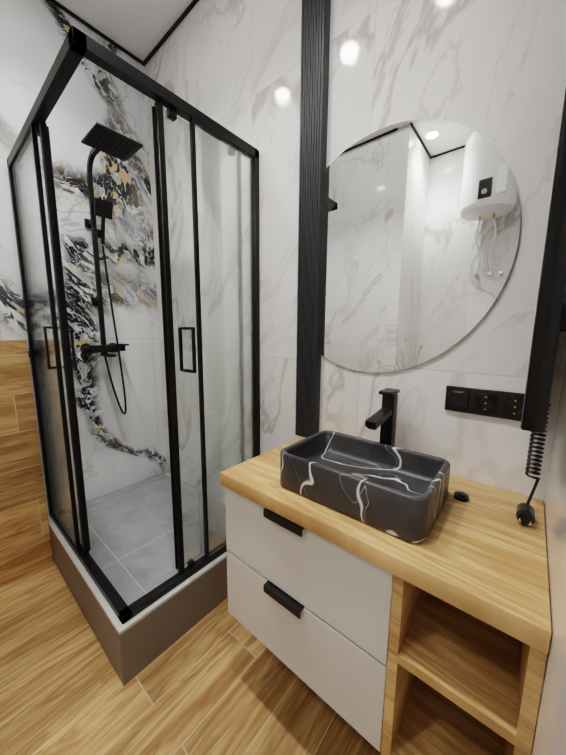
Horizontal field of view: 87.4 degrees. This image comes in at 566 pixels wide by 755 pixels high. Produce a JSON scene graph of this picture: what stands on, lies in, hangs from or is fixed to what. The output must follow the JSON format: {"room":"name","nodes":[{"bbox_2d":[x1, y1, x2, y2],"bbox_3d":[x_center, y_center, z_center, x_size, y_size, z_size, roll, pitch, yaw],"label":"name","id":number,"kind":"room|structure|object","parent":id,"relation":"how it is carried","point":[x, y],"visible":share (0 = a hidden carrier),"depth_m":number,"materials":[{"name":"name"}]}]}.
{"room":"bathroom","nodes":[
{"label":"bathroom","id":0,"kind":"room"},
{"bbox_2d":[0,0,165,515],"bbox_3d":[-1.504,-0.430,1.498,0.100,3.020,1.750,8,11,39],"label":"wall","id":1,"kind":"structure","parent":0,"point":[119,450],"depth_m":1.81,"materials":[{"name":"stone"}]},
{"bbox_2d":[80,122,142,414],"bbox_3d":[-0.962,-0.481,1.667,0.503,1.513,0.235,8,11,39],"label":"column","id":2,"kind":"structure","parent":1,"relation":"attached to","point":[98,137],"depth_m":1.71,"materials":[{"name":"black metal"}]},
{"bbox_2d":[49,0,198,65],"bbox_3d":[-0.788,-1.802,0.351,2.370,0.072,2.470,8,11,39],"label":"ceiling","id":3,"kind":"structure","parent":0,"point":[139,29],"depth_m":1.63,"materials":[{"name":"white paint"}]},
{"bbox_2d":[0,560,380,754],"bbox_3d":[-0.813,1.237,0.812,2.370,0.060,2.470,8,11,39],"label":"floor","id":4,"kind":"structure","parent":0,"point":[219,679],"depth_m":1.09,"materials":[{"name":"brown wood"}]},
{"bbox_2d":[0,340,53,586],"bbox_3d":[-1.647,0.482,1.315,0.099,1.270,0.887,8,11,39],"label":"wall","id":5,"kind":"structure","parent":4,"relation":"on","point":[25,543],"depth_m":1.55,"materials":[{"name":"brown wood"}]},
{"bbox_2d":[48,472,227,685],"bbox_3d":[-0.757,0.950,1.717,1.049,0.238,0.759,8,11,39],"label":"shower base","id":6,"kind":"object","parent":4,"relation":"on","point":[131,537],"visible":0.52,"depth_m":1.41,"materials":[{"name":"grey tile"}]},
{"bbox_2d":[7,25,259,623],"bbox_3d":[-0.748,-0.116,1.550,1.054,1.924,0.764,8,11,39],"label":"shower enclosure","id":7,"kind":"object","parent":6,"relation":"on","point":[78,45],"visible":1,"depth_m":1.30,"materials":[{"name":"black"}]},
{"bbox_2d":[144,0,565,504],"bbox_3d":[-0.041,-0.416,1.481,2.370,3.020,0.100,8,11,39],"label":"wall","id":8,"kind":"structure","parent":0,"point":[492,72],"depth_m":1.09,"materials":[{"name":"white stone"}]},
{"bbox_2d":[295,0,330,437],"bbox_3d":[0.117,-0.795,1.199,0.108,2.156,0.038,8,11,39],"label":"strip","id":9,"kind":"object","parent":8,"relation":"attached to","point":[315,36],"visible":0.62,"depth_m":1.20,"materials":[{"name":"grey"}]},
{"bbox_2d":[220,437,551,754],"bbox_3d":[0.264,0.610,0.971,0.844,0.550,0.505,8,11,39],"label":"bathroom vanity","id":10,"kind":"object","parent":8,"relation":"attached to","point":[437,641],"visible":0.96,"depth_m":0.73,"materials":[{"name":"brown wood"}]},
{"bbox_2d":[280,430,450,542],"bbox_3d":[0.233,0.287,0.888,0.430,0.112,0.285,8,11,39],"label":"vessel basin","id":11,"kind":"object","parent":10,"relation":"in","point":[400,493],"visible":1,"depth_m":0.83,"materials":[{"name":"black stone"}]},
{"bbox_2d":[365,388,399,445],"bbox_3d":[0.333,0.186,1.004,0.056,0.277,0.184,8,11,39],"label":"faucet","id":12,"kind":"object","parent":10,"relation":"on","point":[385,416],"visible":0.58,"depth_m":1.02,"materials":[{"name":"black metal"}]},
{"bbox_2d":[454,491,468,501],"bbox_3d":[0.516,0.343,0.857,0.038,0.015,0.038,8,11,39],"label":"cap","id":13,"kind":"object","parent":10,"relation":"on","point":[461,496],"visible":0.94,"depth_m":0.85,"materials":[{"name":"black plastic"}]},
{"bbox_2d":[321,119,520,372],"bbox_3d":[0.413,-0.430,1.024,0.637,0.848,0.005,8,11,39],"label":"round mirror","id":14,"kind":"object","parent":8,"relation":"attached to","point":[422,227],"visible":1,"depth_m":1.00,"materials":[{"name":"silver mirror"}]},
{"bbox_2d":[444,385,524,420],"bbox_3d":[0.617,0.076,0.919,0.200,0.082,0.013,8,11,39],"label":"electrical outlet","id":15,"kind":"object","parent":8,"relation":"attached to","point":[498,404],"visible":0.92,"depth_m":0.91,"materials":[{"name":"black plastic"}]},
{"bbox_2d":[531,360,565,754],"bbox_3d":[0.037,-0.164,-0.176,0.100,3.020,2.370,8,11,39],"label":"wall","id":16,"kind":"structure","parent":0,"point":[549,738],"depth_m":0.49,"materials":[{"name":"white paint"}]},
{"bbox_2d":[520,88,565,432],"bbox_3d":[0.568,-0.554,0.542,0.072,1.315,0.485,8,11,39],"label":"panel","id":17,"kind":"object","parent":16,"relation":"attached to","point":[550,321],"visible":1,"depth_m":0.44,"materials":[{"name":"black"}]},
{"bbox_2d":[516,404,550,524],"bbox_3d":[0.649,0.218,0.768,0.042,0.285,0.190,8,11,39],"label":"cord","id":18,"kind":"object","parent":17,"relation":"hanging from","point":[525,513],"visible":0.73,"depth_m":0.80,"materials":[{"name":"black plastic"}]}
]}

